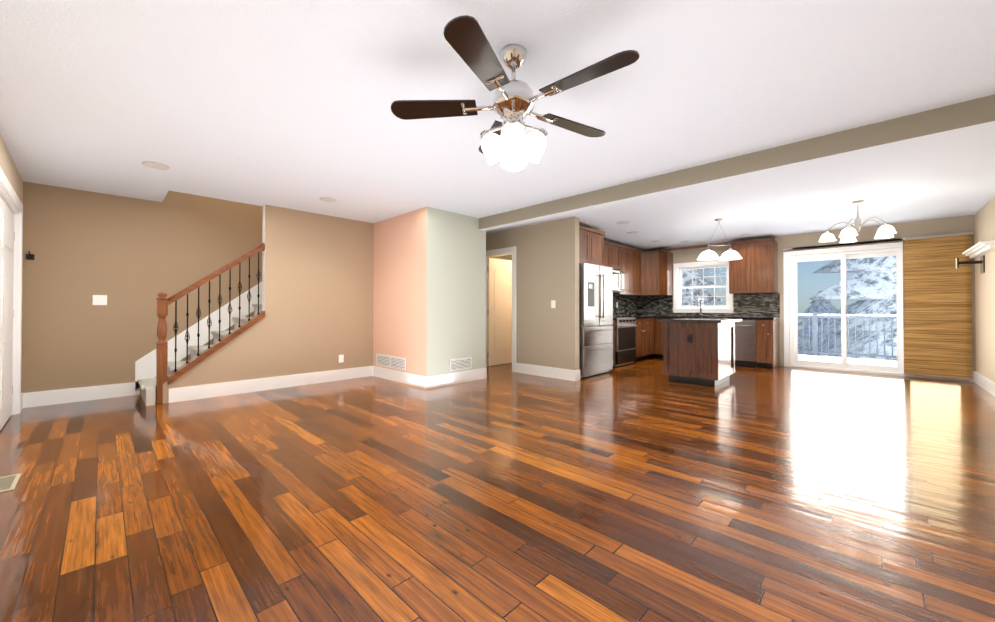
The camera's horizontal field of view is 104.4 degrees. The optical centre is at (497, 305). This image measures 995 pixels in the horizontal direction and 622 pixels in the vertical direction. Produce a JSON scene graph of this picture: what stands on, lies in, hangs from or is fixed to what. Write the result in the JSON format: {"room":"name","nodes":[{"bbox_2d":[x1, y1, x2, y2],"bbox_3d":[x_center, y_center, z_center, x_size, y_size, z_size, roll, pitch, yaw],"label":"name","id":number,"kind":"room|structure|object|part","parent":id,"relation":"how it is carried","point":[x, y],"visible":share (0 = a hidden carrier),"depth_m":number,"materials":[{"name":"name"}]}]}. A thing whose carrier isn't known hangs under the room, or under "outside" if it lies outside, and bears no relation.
{"room":"living room","nodes":[
{"label":"living room","id":0,"kind":"room"},
{"bbox_2d":[0,134,22,203],"bbox_3d":[-2.299,-0.148,1.315,8.280,2.440,0.300,0,-1,43],"label":"wall","id":1,"kind":"structure","parent":0,"point":[10,170],"depth_m":3.45,"materials":[{"name":"beige paint"}]},
{"bbox_2d":[0,195,14,429],"bbox_3d":[-4.258,0.070,3.312,1.722,2.014,0.100,0,-1,43],"label":"entry door","id":2,"kind":"structure","parent":1,"relation":"in","point":[7,236],"depth_m":3.49,"materials":[{"name":"white wood"}]},
{"bbox_2d":[0,167,22,414],"bbox_3d":[-4.282,0.019,3.271,1.930,2.140,0.178,0,-1,43],"label":"door frame","id":3,"kind":"structure","parent":1,"relation":"attached to","point":[8,194],"depth_m":3.90,"materials":[{"name":"white wood"}]},
{"bbox_2d":[21,393,22,409],"bbox_3d":[-2.167,0.993,1.398,8.013,0.160,0.016,0,-1,43],"label":"baseboard","id":4,"kind":"structure","parent":1,"relation":"attached to","point":[21,401],"depth_m":4.10,"materials":[{"name":"white wood"}]},
{"bbox_2d":[26,251,33,259],"bbox_3d":[-5.046,-0.547,4.159,0.086,0.086,0.060,0,-1,44],"label":"hook","id":5,"kind":"object","parent":1,"relation":"attached to","point":[29,256],"visible":1,"depth_m":4.17,"materials":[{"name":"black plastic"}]},
{"bbox_2d":[21,181,511,393],"bbox_3d":[-1.914,-0.975,7.551,0.150,4.200,9.934,0,-1,44],"label":"wall","id":6,"kind":"structure","parent":0,"point":[131,258],"depth_m":4.65,"materials":[{"name":"beige paint"}]},
{"bbox_2d":[23,382,139,407],"bbox_3d":[-4.781,1.019,4.468,0.016,0.160,0.939,0,-1,44],"label":"baseboard","id":7,"kind":"structure","parent":6,"relation":"attached to","point":[53,397],"depth_m":4.43,"materials":[{"name":"white wood"}]},
{"bbox_2d":[92,295,106,304],"bbox_3d":[-4.702,-0.070,4.560,0.014,0.118,0.120,0,-1,44],"label":"light switch","id":8,"kind":"object","parent":6,"relation":"attached to","point":[99,299],"visible":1,"depth_m":4.56,"materials":[{"name":"white plastic"}]},
{"bbox_2d":[163,205,373,403],"bbox_3d":[-2.918,-0.114,5.301,0.120,2.440,2.550,0,-1,44],"label":"wall","id":9,"kind":"structure","parent":0,"point":[317,285],"depth_m":5.43,"materials":[{"name":"beige paint"}]},
{"bbox_2d":[169,366,370,402],"bbox_3d":[-2.852,1.026,5.261,0.016,0.160,2.500,0,-1,44],"label":"baseboard","id":10,"kind":"structure","parent":9,"relation":"attached to","point":[180,394],"depth_m":5.02,"materials":[{"name":"white wood"}]},
{"bbox_2d":[339,355,343,362],"bbox_3d":[-2.345,0.790,5.789,0.009,0.118,0.075,0,-1,44],"label":"outlet","id":11,"kind":"object","parent":9,"relation":"attached to","point":[341,358],"visible":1,"depth_m":5.79,"materials":[{"name":"white plastic"}]},
{"bbox_2d":[0,357,994,621],"bbox_3d":[0.804,1.161,4.749,7.930,0.120,10.134,0,-1,44],"label":"floor","id":12,"kind":"structure","parent":0,"point":[644,491],"depth_m":2.12,"materials":[{"name":"brown wood"}]},
{"bbox_2d":[0,473,21,491],"bbox_3d":[-2.994,1.077,2.337,0.310,0.006,0.110,0,-1,44],"label":"floor vent","id":13,"kind":"object","parent":12,"relation":"in","point":[8,483],"visible":1,"depth_m":2.35,"materials":[{"name":"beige metal"}]},
{"bbox_2d":[135,282,261,405],"bbox_3d":[-3.182,-0.211,5.524,0.849,2.636,2.880,0,-1,44],"label":"staircase","id":14,"kind":"structure","parent":12,"relation":"on","point":[145,373],"depth_m":5.14,"materials":[{"name":"white wood"}]},
{"bbox_2d":[156,243,264,403],"bbox_3d":[-3.458,0.130,4.721,0.150,1.940,1.087,0,-1,44],"label":"stair railing","id":15,"kind":"object","parent":14,"relation":"attached to","point":[163,303],"visible":1,"depth_m":4.54,"materials":[{"name":"brown wood"}]},
{"bbox_2d":[373,207,485,376],"bbox_3d":[-0.864,-0.105,6.372,1.570,2.440,1.850,0,-1,44],"label":"wall block","id":16,"kind":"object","parent":12,"relation":"on","point":[429,302],"visible":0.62,"depth_m":5.54,"materials":[{"name":"beige paint"}]},
{"bbox_2d":[376,353,405,370],"bbox_3d":[-1.610,0.835,5.790,0.840,0.180,0.013,0,-1,44],"label":"air vent","id":17,"kind":"object","parent":16,"relation":"attached to","point":[394,362],"visible":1,"depth_m":5.76,"materials":[{"name":"grey metal"}]},
{"bbox_2d":[371,366,426,388],"bbox_3d":[-1.459,1.029,5.639,1.446,0.160,0.016,0,-1,44],"label":"baseboard","id":18,"kind":"structure","parent":16,"relation":"attached to","point":[420,381],"depth_m":5.57,"materials":[{"name":"white wood"}]},
{"bbox_2d":[450,357,471,371],"bbox_3d":[-0.527,0.838,5.575,0.013,0.170,0.410,0,-1,44],"label":"air vent","id":19,"kind":"object","parent":16,"relation":"attached to","point":[457,364],"visible":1,"depth_m":5.57,"materials":[{"name":"grey metal"}]},
{"bbox_2d":[427,368,486,388],"bbox_3d":[-0.548,1.028,5.550,0.016,0.160,1.074,0,-1,44],"label":"baseboard","id":20,"kind":"structure","parent":12,"relation":"on","point":[476,374],"depth_m":5.49,"materials":[{"name":"white wood"}]},
{"bbox_2d":[579,263,612,378],"bbox_3d":[1.348,0.232,6.372,0.856,1.764,0.900,0,-1,44],"label":"refrigerator","id":21,"kind":"object","parent":12,"relation":"on","point":[595,319],"visible":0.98,"depth_m":6.03,"materials":[{"name":"silver metal"}]},
{"bbox_2d":[613,321,614,361],"bbox_3d":[1.722,0.683,7.017,0.625,0.874,0.521,0,-1,44],"label":"base cabinet","id":22,"kind":"object","parent":12,"relation":"on","point":[613,321],"depth_m":6.95,"materials":[{"name":"brown wood"}]},
{"bbox_2d":[613,317,637,366],"bbox_3d":[2.226,0.609,7.440,0.701,1.029,0.760,0,-1,44],"label":"range","id":23,"kind":"object","parent":12,"relation":"on","point":[625,340],"visible":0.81,"depth_m":7.18,"materials":[{"name":"silver metal"}]},
{"bbox_2d":[615,317,650,361],"bbox_3d":[2.726,0.692,8.049,0.625,0.874,0.783,0,-1,44],"label":"base cabinet","id":24,"kind":"object","parent":12,"relation":"on","point":[643,330],"depth_m":7.86,"materials":[{"name":"brown wood"}]},
{"bbox_2d":[651,317,654,357],"bbox_3d":[3.058,0.694,8.390,0.625,0.874,0.279,0,-1,44],"label":"base cabinet","id":25,"kind":"object","parent":12,"relation":"on","point":[652,318],"depth_m":8.23,"materials":[{"name":"brown wood"}]},
{"bbox_2d":[655,317,666,358],"bbox_3d":[3.701,0.694,8.356,0.399,0.874,0.625,0,-1,44],"label":"base cabinet","id":26,"kind":"object","parent":12,"relation":"on","point":[658,325],"depth_m":8.20,"materials":[{"name":"brown wood"}]},
{"bbox_2d":[667,317,706,318],"bbox_3d":[4.107,0.691,7.961,0.969,0.874,0.625,0,-1,44],"label":"base cabinet","id":27,"kind":"object","parent":12,"relation":"on","point":[667,317],"depth_m":7.81,"materials":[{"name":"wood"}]},
{"bbox_2d":[658,318,741,386],"bbox_3d":[3.082,0.652,5.833,0.830,0.915,1.150,0,-1,44],"label":"kitchen island","id":28,"kind":"object","parent":12,"relation":"on","point":[699,351],"visible":1,"depth_m":5.48,"materials":[{"name":"brown wood"}]},
{"bbox_2d":[735,319,756,367],"bbox_3d":[4.647,0.688,7.383,0.600,0.870,0.644,0,-1,44],"label":"dishwasher","id":29,"kind":"object","parent":12,"relation":"on","point":[745,342],"visible":0.62,"depth_m":7.09,"materials":[{"name":"silver metal"}]},
{"bbox_2d":[756,317,778,368],"bbox_3d":[4.985,0.683,7.106,0.257,0.874,0.625,0,-1,44],"label":"base cabinet","id":30,"kind":"object","parent":12,"relation":"on","point":[767,332],"depth_m":6.90,"materials":[{"name":"brown wood"}]},
{"bbox_2d":[707,317,774,320],"bbox_3d":[4.100,0.234,7.957,2.728,0.040,0.650,0,-1,44],"label":"countertop","id":31,"kind":"structure","parent":30,"relation":"on","point":[750,318],"depth_m":6.97,"materials":[{"name":"black stone"}]},
{"bbox_2d":[695,299,701,315],"bbox_3d":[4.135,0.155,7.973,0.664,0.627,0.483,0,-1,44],"label":"faucet","id":32,"kind":"object","parent":31,"relation":"in","point":[696,314],"depth_m":8.12,"materials":[{"name":"silver metal"}]},
{"bbox_2d":[0,0,994,254],"bbox_3d":[0.804,-1.419,4.771,7.930,0.160,10.134,0,-1,44],"label":"ceiling","id":33,"kind":"structure","parent":0,"point":[274,102],"depth_m":2.57,"materials":[{"name":"white paint"}]},
{"bbox_2d":[142,161,169,169],"bbox_3d":[-3.267,-1.343,3.690,0.199,0.007,0.199,0,-1,38],"label":"recessed light","id":34,"kind":"object","parent":33,"relation":"in","point":[156,165],"depth_m":3.68,"materials":[{"name":"grey plastic"}]},
{"bbox_2d":[320,197,336,201],"bbox_3d":[-2.123,-1.333,4.837,0.199,0.007,0.199,0,-1,23],"label":"recessed light","id":35,"kind":"object","parent":33,"relation":"in","point":[327,199],"depth_m":4.82,"materials":[{"name":"grey"}]},
{"bbox_2d":[391,15,639,171],"bbox_3d":[0.127,-1.054,2.051,1.250,0.616,1.280,0,-1,44],"label":"ceiling fan","id":36,"kind":"object","parent":33,"relation":"hanging from","point":[509,144],"visible":1,"depth_m":2.00,"materials":[{"name":"brown wood"}]},
{"bbox_2d":[617,221,629,223],"bbox_3d":[1.997,-1.323,6.117,0.199,0.007,0.199,0,-1,23],"label":"recessed light","id":37,"kind":"object","parent":33,"relation":"in","point":[621,222],"depth_m":6.10,"materials":[{"name":"grey"}]},
{"bbox_2d":[697,218,741,259],"bbox_3d":[3.393,-1.024,5.901,0.648,0.610,0.308,0,0,-1],"label":"pendant light","id":38,"kind":"object","parent":33,"relation":"hanging from","point":[709,254],"visible":1,"depth_m":5.85,"materials":[{"name":"white glass"}]},
{"bbox_2d":[479,94,994,230],"bbox_3d":[1.686,-1.260,4.040,5.350,0.170,0.150,0,-1,44],"label":"ceiling beam","id":39,"kind":"structure","parent":33,"relation":"attached to","point":[973,115],"depth_m":3.23,"materials":[{"name":"beige paint"}]},
{"bbox_2d":[819,200,896,242],"bbox_3d":[4.588,-1.102,4.944,0.730,0.470,0.752,0,-1,44],"label":"dining chandelier","id":40,"kind":"object","parent":33,"relation":"hanging from","point":[848,233],"visible":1,"depth_m":4.90,"materials":[{"name":"white glass"}]},
{"bbox_2d":[486,216,579,369],"bbox_3d":[-0.030,-0.100,6.935,3.400,2.440,0.120,0,-1,44],"label":"wall","id":41,"kind":"structure","parent":0,"point":[547,266],"depth_m":6.07,"materials":[{"name":"beige paint"}]},
{"bbox_2d":[487,258,511,365],"bbox_3d":[0.095,0.109,7.392,0.112,2.006,0.718,0,-1,44],"label":"bedroom door","id":42,"kind":"structure","parent":41,"relation":"in","point":[499,308],"depth_m":7.35,"materials":[{"name":"beige wood"}]},
{"bbox_3d":[-0.174,0.112,7.162,0.046,1.670,0.012,0,-1,44],"label":"bedroom door hinge","id":43,"kind":"part","parent":42,"relation":"part of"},
{"bbox_2d":[486,246,515,371],"bbox_3d":[0.021,0.057,6.871,0.930,2.125,0.138,0,-1,44],"label":"door frame","id":44,"kind":"structure","parent":41,"relation":"attached to","point":[502,252],"depth_m":6.54,"materials":[{"name":"white wood"}]},
{"bbox_2d":[516,363,578,380],"bbox_3d":[0.734,1.033,6.086,1.166,0.160,0.016,0,-1,44],"label":"baseboard","id":45,"kind":"structure","parent":41,"relation":"attached to","point":[558,373],"depth_m":6.02,"materials":[{"name":"white wood"}]},
{"bbox_2d":[551,300,554,307],"bbox_3d":[0.862,-0.028,5.973,0.080,0.120,0.014,0,-1,44],"label":"light switch","id":46,"kind":"object","parent":41,"relation":"attached to","point":[552,303],"visible":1,"depth_m":5.98,"materials":[{"name":"white plastic"}]},
{"bbox_2d":[579,225,590,263],"bbox_3d":[1.089,-0.963,6.323,0.705,0.575,0.524,0,-1,44],"label":"upper cabinet","id":47,"kind":"object","parent":41,"relation":"attached to","point":[584,233],"depth_m":6.12,"materials":[{"name":"brown wood"}]},
{"bbox_2d":[591,229,606,265],"bbox_3d":[1.376,-0.960,6.618,0.705,0.575,0.534,0,-1,44],"label":"upper cabinet","id":48,"kind":"object","parent":0,"relation":"attached to","point":[598,244],"depth_m":6.43,"materials":[{"name":"brown wood"}]},
{"bbox_2d":[607,241,614,268],"bbox_3d":[1.961,-0.988,7.485,0.335,0.505,0.441,0,-1,44],"label":"upper cabinet","id":49,"kind":"object","parent":0,"relation":"attached to","point":[610,245],"depth_m":7.49,"materials":[{"name":"brown wood"}]},
{"bbox_2d":[613,270,623,292],"bbox_3d":[2.122,-0.485,7.551,0.467,0.420,0.756,0,-1,44],"label":"microwave","id":50,"kind":"object","parent":49,"relation":"attached to","point":[618,280],"visible":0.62,"depth_m":7.52,"materials":[{"name":"silver metal"}]},
{"bbox_2d":[615,243,618,268],"bbox_3d":[2.188,-0.986,7.718,0.335,0.505,0.440,0,-1,44],"label":"upper cabinet","id":51,"kind":"object","parent":0,"relation":"attached to","point":[616,245],"depth_m":7.66,"materials":[{"name":"brown wood"}]},
{"bbox_2d":[613,245,630,296],"bbox_3d":[2.480,-0.738,8.016,0.335,0.995,0.391,0,-1,44],"label":"upper cabinet","id":52,"kind":"object","parent":0,"relation":"attached to","point":[624,251],"depth_m":7.96,"materials":[{"name":"brown wood"}]},
{"bbox_2d":[631,247,634,296],"bbox_3d":[2.693,-0.736,8.235,0.335,0.995,0.451,0,-1,44],"label":"upper cabinet","id":53,"kind":"object","parent":0,"relation":"attached to","point":[632,249],"depth_m":8.19,"materials":[{"name":"brown wood"}]},
{"bbox_2d":[635,249,642,296],"bbox_3d":[2.933,-0.735,8.453,0.375,0.995,0.428,0,-1,44],"label":"upper cabinet","id":54,"kind":"object","parent":0,"relation":"attached to","point":[638,252],"depth_m":8.40,"materials":[{"name":"brown wood"}]},
{"bbox_2d":[643,250,662,296],"bbox_3d":[3.358,-0.712,8.453,0.350,0.940,0.349,0,-1,44],"label":"upper cabinet","id":55,"kind":"object","parent":0,"relation":"attached to","point":[648,283],"depth_m":8.47,"materials":[{"name":"brown wood"}]},
{"bbox_3d":[3.357,-0.712,8.486,0.302,0.940,0.302,0,-1,44],"label":"corner door","id":56,"kind":"part","parent":55,"relation":"part of","materials":[{"name":"brown wood"}]},
{"bbox_2d":[641,215,975,376],"bbox_3d":[4.285,-0.088,8.338,7.930,2.440,0.150,0,-1,44],"label":"wall","id":57,"kind":"structure","parent":0,"point":[953,225],"depth_m":6.64,"materials":[{"name":"beige paint"}]},
{"bbox_2d":[663,249,674,296],"bbox_3d":[3.707,-0.734,8.537,0.220,0.995,0.374,0,-1,44],"label":"upper cabinet","id":58,"kind":"object","parent":57,"relation":"attached to","point":[667,256],"depth_m":8.41,"materials":[{"name":"brown wood"}]},
{"bbox_2d":[613,293,779,316],"bbox_3d":[3.310,-0.021,7.147,2.729,0.454,2.914,0,-1,44],"label":"backsplash","id":59,"kind":"structure","parent":57,"relation":"attached to","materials":[{"name":"tile"}]},
{"bbox_2d":[673,260,733,312],"bbox_3d":[4.379,-0.402,8.229,1.180,1.085,0.180,0,-1,44],"label":"kitchen window","id":60,"kind":"structure","parent":57,"relation":"in","point":[678,268],"depth_m":8.25,"materials":[{"name":"white wood"}]},
{"bbox_2d":[727,241,746,292],"bbox_3d":[4.790,-0.743,7.511,0.426,0.995,0.334,0,-1,44],"label":"upper cabinet","id":61,"kind":"object","parent":57,"relation":"attached to","point":[737,268],"depth_m":7.42,"materials":[{"name":"brown wood"}]},
{"bbox_2d":[747,238,777,292],"bbox_3d":[5.012,-0.744,7.295,0.425,0.995,0.334,0,-1,44],"label":"upper cabinet","id":62,"kind":"object","parent":57,"relation":"attached to","point":[762,254],"depth_m":7.17,"materials":[{"name":"brown wood"}]},
{"bbox_2d":[783,242,914,376],"bbox_3d":[5.989,0.053,6.667,1.660,2.130,0.168,0,-1,44],"label":"door frame","id":63,"kind":"structure","parent":57,"relation":"attached to","point":[790,259],"depth_m":6.67,"materials":[{"name":"white"}]},
{"bbox_2d":[783,232,972,379],"bbox_3d":[6.113,0.008,6.378,2.238,2.155,0.070,0,-1,44],"label":"blind","id":64,"kind":"object","parent":57,"relation":"attached to","point":[937,302],"visible":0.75,"depth_m":5.84,"materials":[{"name":"brown wood"}]},
{"bbox_2d":[916,376,970,381],"bbox_3d":[6.738,1.031,5.827,0.565,0.160,0.016,0,-1,44],"label":"baseboard","id":65,"kind":"structure","parent":57,"relation":"attached to","point":[916,376],"depth_m":5.81,"materials":[{"name":"white wood"}]},
{"bbox_2d":[974,196,994,381],"bbox_3d":[3.593,-0.142,2.047,0.150,2.440,10.134,0,-1,44],"label":"wall","id":66,"kind":"structure","parent":0,"point":[984,222],"depth_m":5.09,"materials":[{"name":"beige paint"}]},
{"bbox_2d":[956,255,984,273],"bbox_3d":[6.465,-0.559,5.279,0.235,0.230,0.200,0,-1,44],"label":"wall bracket","id":67,"kind":"object","parent":66,"relation":"attached to","point":[981,262],"visible":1,"depth_m":5.24,"materials":[{"name":"black metal"}]},
{"bbox_2d":[962,240,994,257],"bbox_3d":[6.381,-0.738,5.119,0.130,0.085,1.350,0,-1,44],"label":"shelf","id":68,"kind":"object","parent":66,"relation":"attached to","point":[980,248],"visible":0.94,"depth_m":4.94,"materials":[{"name":"white"}]},
{"bbox_2d":[971,371,994,395],"bbox_3d":[3.725,1.000,2.293,0.016,0.160,9.284,0,-1,44],"label":"baseboard","id":69,"kind":"structure","parent":66,"relation":"attached to","point":[987,384],"depth_m":5.11,"materials":[{"name":"white wood"}]},
{"label":"outside","id":70,"kind":"structure","parent":0,"visible":0},
{"bbox_2d":[798,354,896,366],"bbox_3d":[6.740,1.224,8.031,7.000,0.130,2.850,0,-1,44],"label":"deck","id":71,"kind":"object","parent":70,"point":[853,360],"depth_m":8.22,"materials":[{"name":"white"}]},
{"bbox_2d":[798,313,896,357],"bbox_3d":[7.664,0.662,8.986,7.000,1.010,0.100,0,-1,44],"label":"rail","id":72,"kind":"object","parent":71,"relation":"on","point":[815,317],"depth_m":8.82,"materials":[{"name":"grey metal"}]},
{"bbox_3d":[28.324,4.406,28.757,80.000,0.200,57.000,0,-1,44],"label":"ground","id":73,"kind":"structure","parent":70,"visible":0},
{"bbox_2d":[682,268,724,305],"bbox_3d":[9.020,-0.196,19.164,7.284,8.840,6.804,0,-1,44],"label":"tree","id":74,"kind":"object","parent":73,"relation":"on","point":[696,273],"depth_m":17.72,"materials":[{"name":"grey plant"}]},
{"bbox_2d":[798,291,847,355],"bbox_3d":[19.511,1.660,23.333,5.998,5.200,5.886,0,-1,44],"label":"tree","id":75,"kind":"object","parent":73,"relation":"on","point":[822,306],"depth_m":23.31,"materials":[{"name":"grey plant"}]},
{"bbox_2d":[807,256,896,359],"bbox_3d":[13.457,-1.296,12.067,6.738,10.920,7.564,0,-1,44],"label":"outdoor scenery","id":76,"kind":"object","parent":73,"relation":"on","point":[871,285],"depth_m":12.09,"materials":[{"name":"grey plant"}]}
]}

